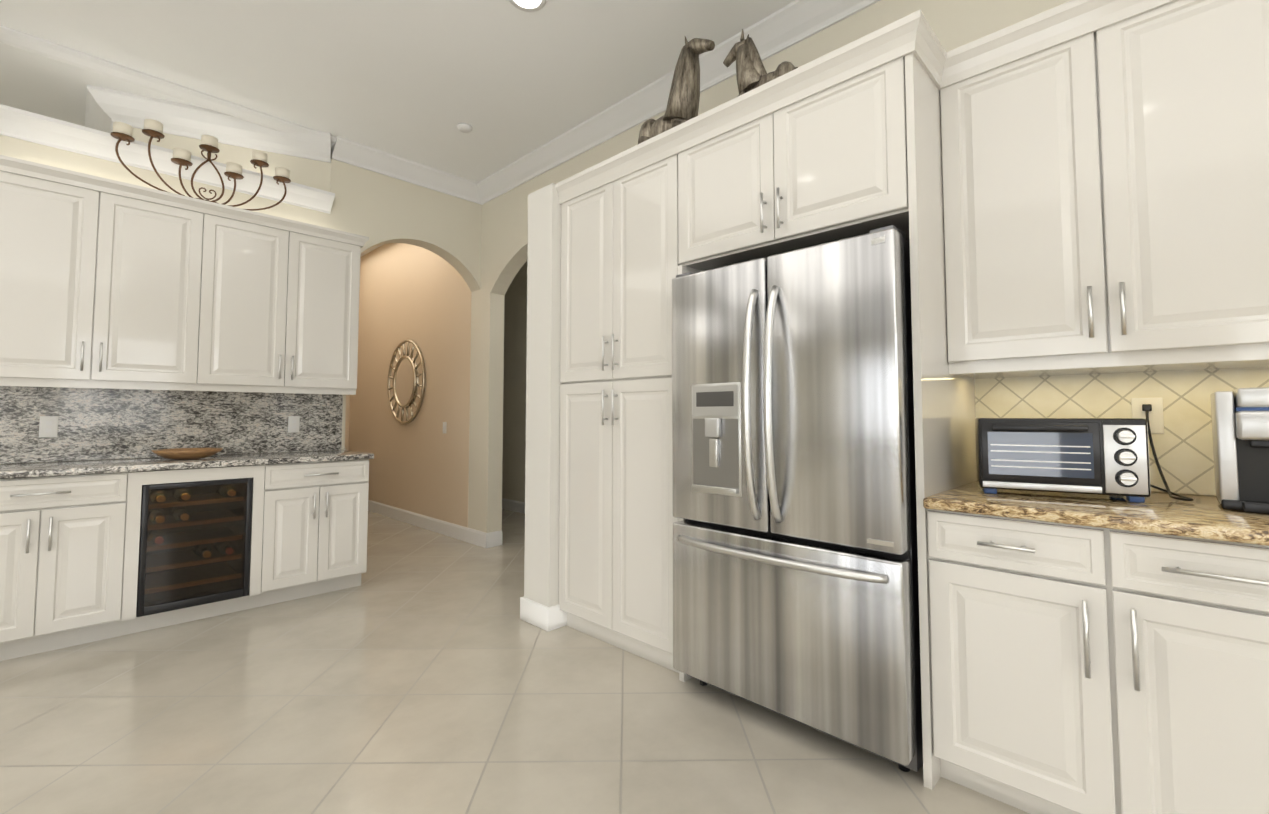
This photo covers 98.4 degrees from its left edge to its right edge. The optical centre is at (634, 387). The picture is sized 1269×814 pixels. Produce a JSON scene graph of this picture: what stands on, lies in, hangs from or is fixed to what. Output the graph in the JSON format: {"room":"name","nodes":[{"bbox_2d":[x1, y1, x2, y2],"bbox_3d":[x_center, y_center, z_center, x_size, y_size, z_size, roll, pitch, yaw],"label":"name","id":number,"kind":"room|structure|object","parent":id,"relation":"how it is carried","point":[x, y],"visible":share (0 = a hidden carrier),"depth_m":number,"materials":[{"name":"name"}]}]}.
{"room":"kitchen","nodes":[
{"label":"kitchen","id":0,"kind":"room"},
{"bbox_2d":[133,128,330,191],"bbox_3d":[-3.364,-0.253,4.324,1.660,3.300,1.190,-3,-4,44],"label":"wall","id":1,"kind":"structure","parent":0,"point":[311,173],"depth_m":4.04,"materials":[{"name":"paint"}]},
{"bbox_2d":[0,135,481,463],"bbox_3d":[-2.572,-0.267,4.056,0.170,3.300,3.070,-3,-4,44],"label":"wall","id":2,"kind":"structure","parent":0,"point":[377,209],"depth_m":4.43,"materials":[{"name":"paint"}]},
{"bbox_2d":[0,155,207,386],"bbox_3d":[-3.111,-0.598,3.155,0.330,1.129,0.925,-3,-4,44],"label":"upper cabinet","id":3,"kind":"object","parent":2,"relation":"attached to","point":[138,324],"depth_m":3.04,"materials":[{"name":"white wood"}]},
{"bbox_2d":[0,387,343,462],"bbox_3d":[-2.899,0.235,3.552,0.022,0.415,1.850,-3,-4,44],"label":"backsplash","id":4,"kind":"structure","parent":2,"relation":"attached to","point":[38,424],"depth_m":3.42,"materials":[{"name":"grey stone"}]},
{"bbox_2d":[0,25,475,213],"bbox_3d":[-4.519,-1.727,2.220,0.561,0.570,8.220,-3,-4,44],"label":"crown molding","id":5,"kind":"structure","parent":2,"relation":"attached to","point":[106,108],"depth_m":3.72,"materials":[{"name":"white"}]},
{"bbox_2d":[200,201,363,390],"bbox_3d":[-2.466,-0.564,3.817,0.330,1.129,0.925,-3,-4,44],"label":"upper cabinet","id":6,"kind":"object","parent":2,"relation":"attached to","point":[281,295],"depth_m":3.66,"materials":[{"name":"white wood"}]},
{"bbox_2d":[110,119,290,210],"bbox_3d":[-2.763,-1.389,3.551,0.172,0.488,0.925,-3,-4,44],"label":"candelabra","id":7,"kind":"object","parent":6,"relation":"on","point":[152,129],"visible":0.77,"depth_m":3.52,"materials":[{"name":"brown metal"}]},
{"bbox_2d":[345,395,348,450],"bbox_3d":[-4.311,-0.112,7.084,0.150,3.300,1.110,-3,-4,44],"label":"wall","id":8,"kind":"structure","parent":0,"point":[347,397],"depth_m":7.39,"materials":[{"name":"paint"}]},
{"bbox_2d":[0,0,795,256],"bbox_3d":[-1.352,-2.084,1.793,15.000,0.100,14.000,-3,-4,44],"label":"ceiling","id":9,"kind":"structure","parent":0,"point":[417,81],"depth_m":3.27,"materials":[{"name":"paint"}]},
{"bbox_2d":[457,123,472,132],"bbox_3d":[-1.248,-1.905,4.030,0.110,0.029,0.110,-3,-4,44],"label":"smoke detector","id":10,"kind":"object","parent":9,"relation":"attached to","point":[464,128],"visible":1,"depth_m":4.00,"materials":[{"name":"white plastic"}]},
{"bbox_2d":[509,0,545,11],"bbox_3d":[-0.545,-1.980,2.776,0.194,0.006,0.194,0,-3,-1],"label":"recessed light","id":11,"kind":"object","parent":9,"relation":"in","point":[530,5],"visible":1,"depth_m":2.81,"materials":[{"name":"white"}]},
{"bbox_2d":[502,261,526,501],"bbox_3d":[1.408,-0.262,4.145,12.750,3.300,0.150,-3,-4,44],"label":"wall","id":12,"kind":"structure","parent":0,"point":[514,395],"depth_m":6.82,"materials":[{"name":"paint"}]},
{"bbox_2d":[502,498,524,513],"bbox_3d":[1.332,1.319,4.023,12.300,0.130,0.016,-3,-4,44],"label":"baseboard","id":13,"kind":"structure","parent":12,"relation":"attached to","point":[516,506],"depth_m":6.76,"materials":[{"name":"white"}]},
{"bbox_2d":[0,509,1029,813],"bbox_3d":[-1.352,1.312,1.620,15.000,0.100,14.000,-3,-4,44],"label":"floor","id":14,"kind":"structure","parent":0,"point":[420,671],"depth_m":2.10,"materials":[{"name":"tile"}]},
{"bbox_2d":[0,471,147,660],"bbox_3d":[-3.101,0.889,2.896,0.600,0.875,0.676,-3,-4,44],"label":"base cabinet","id":15,"kind":"object","parent":14,"relation":"on","point":[69,544],"depth_m":2.75,"materials":[{"name":"white wood"}]},
{"bbox_2d":[0,451,373,478],"bbox_3d":[-2.690,0.450,3.324,0.625,0.036,1.910,-3,-4,44],"label":"countertop","id":16,"kind":"structure","parent":15,"relation":"on","point":[262,458],"depth_m":3.10,"materials":[{"name":"grey stone"}]},
{"bbox_2d":[151,448,222,459],"bbox_3d":[-2.704,0.401,3.319,0.340,0.057,0.340,-3,-4,44],"label":"bowl","id":17,"kind":"object","parent":16,"relation":"on","point":[186,453],"visible":0.98,"depth_m":3.24,"materials":[{"name":"brown wood"}]},
{"bbox_2d":[228,459,368,610],"bbox_3d":[-2.281,0.932,3.738,0.600,0.875,0.671,-3,-4,44],"label":"base cabinet","id":18,"kind":"object","parent":14,"relation":"on","point":[309,521],"depth_m":3.50,"materials":[{"name":"white wood"}]},
{"bbox_2d":[136,478,252,616],"bbox_3d":[-2.687,0.895,3.316,0.588,0.697,0.495,-3,-4,44],"label":"wine cooler","id":19,"kind":"object","parent":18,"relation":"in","point":[194,543],"visible":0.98,"depth_m":3.10,"materials":[{"name":"black glass"}]},
{"bbox_2d":[520,182,559,631],"bbox_3d":[-0.292,0.098,3.427,0.240,2.508,0.756,-3,-4,44],"label":"wall","id":20,"kind":"structure","parent":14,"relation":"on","point":[542,459],"depth_m":3.13,"materials":[{"name":"white paint"}]},
{"bbox_2d":[556,128,697,681],"bbox_3d":[0.138,0.079,3.050,0.902,2.508,0.697,-3,-4,44],"label":"tall cabinet","id":21,"kind":"object","parent":14,"relation":"on","point":[615,519],"depth_m":2.78,"materials":[{"name":"white wood"}]},
{"bbox_2d":[672,225,922,771],"bbox_3d":[0.741,0.393,2.308,0.952,1.805,0.858,-3,-4,44],"label":"fridge","id":22,"kind":"object","parent":14,"relation":"on","point":[795,577],"visible":0.94,"depth_m":1.96,"materials":[{"name":"silver metal"}]},
{"bbox_2d":[916,504,1268,813],"bbox_3d":[1.514,0.826,1.671,0.933,0.875,0.697,-3,-4,44],"label":"base cabinet","id":23,"kind":"object","parent":14,"relation":"on","point":[1067,670],"depth_m":1.47,"materials":[{"name":"white wood"}]},
{"bbox_2d":[920,480,1268,547],"bbox_3d":[2.294,0.327,0.921,3.131,0.035,0.719,-3,-4,44],"label":"countertop","id":24,"kind":"structure","parent":23,"relation":"on","point":[1202,518],"depth_m":1.54,"materials":[{"name":"beige stone"}]},
{"bbox_2d":[975,404,1192,502],"bbox_3d":[1.476,0.205,1.857,0.578,0.300,0.497,-3,-4,44],"label":"toaster oven","id":25,"kind":"object","parent":24,"relation":"on","point":[1102,456],"visible":1,"depth_m":1.72,"materials":[{"name":"black metal"}]},
{"bbox_2d":[1210,387,1268,513],"bbox_3d":[1.778,0.171,1.551,0.184,0.337,0.285,-3,-4,44],"label":"coffee maker","id":26,"kind":"object","parent":24,"relation":"on","point":[1240,425],"visible":1,"depth_m":1.51,"materials":[{"name":"silver plastic"}]},
{"bbox_2d":[349,0,1213,532],"bbox_3d":[0.495,-0.304,3.316,12.600,3.300,0.154,-3,-4,44],"label":"wall","id":27,"kind":"structure","parent":0,"point":[420,297],"depth_m":5.29,"materials":[{"name":"paint"}]},
{"bbox_2d":[387,340,425,423],"bbox_3d":[-2.585,-0.069,6.165,0.952,0.952,0.045,-3,-4,44],"label":"sunburst mirror","id":28,"kind":"object","parent":27,"relation":"attached to","point":[406,380],"visible":1,"depth_m":6.13,"materials":[{"name":"gold mirror"}]},
{"bbox_2d":[368,500,489,547],"bbox_3d":[-2.587,1.426,6.118,3.556,0.130,0.016,-3,-4,44],"label":"baseboard","id":29,"kind":"structure","parent":27,"relation":"attached to","point":[477,537],"depth_m":5.58,"materials":[{"name":"white wood"}]},
{"bbox_2d":[443,422,446,432],"bbox_3d":[-1.913,0.401,5.512,0.072,0.115,0.008,-3,-4,44],"label":"switch plate","id":30,"kind":"object","parent":27,"relation":"attached to","point":[444,426],"visible":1,"depth_m":5.50,"materials":[{"name":"white plastic"}]},
{"bbox_2d":[468,0,880,204],"bbox_3d":[1.715,-1.955,2.021,8.930,0.135,0.125,-3,-4,44],"label":"crown molding","id":31,"kind":"structure","parent":27,"relation":"attached to","point":[789,25],"depth_m":3.54,"materials":[{"name":"white"}]},
{"bbox_2d":[672,16,939,271],"bbox_3d":[0.803,-0.888,2.452,1.005,0.638,0.697,-3,-4,44],"label":"upper cabinet","id":32,"kind":"object","parent":27,"relation":"attached to","point":[840,146],"depth_m":2.08,"materials":[{"name":"white wood"}]},
{"bbox_2d":[638,36,714,143],"bbox_3d":[0.195,-1.463,2.769,0.501,0.526,0.180,-3,-4,44],"label":"statue","id":33,"kind":"object","parent":32,"relation":"on","point":[683,101],"visible":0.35,"depth_m":2.66,"materials":[{"name":"brown wood"}]},
{"bbox_2d":[723,29,797,96],"bbox_3d":[0.558,-1.415,2.413,0.393,0.397,0.180,-3,-4,44],"label":"statue","id":34,"kind":"object","parent":32,"relation":"on","point":[751,73],"visible":0.4,"depth_m":2.41,"materials":[{"name":"brown wood"}]},
{"bbox_2d":[936,0,1268,371],"bbox_3d":[1.607,-0.668,1.865,0.901,1.138,0.399,-3,-4,44],"label":"upper cabinet","id":35,"kind":"object","parent":27,"relation":"attached to","point":[1070,200],"depth_m":1.71,"materials":[{"name":"white wood"}]}
]}

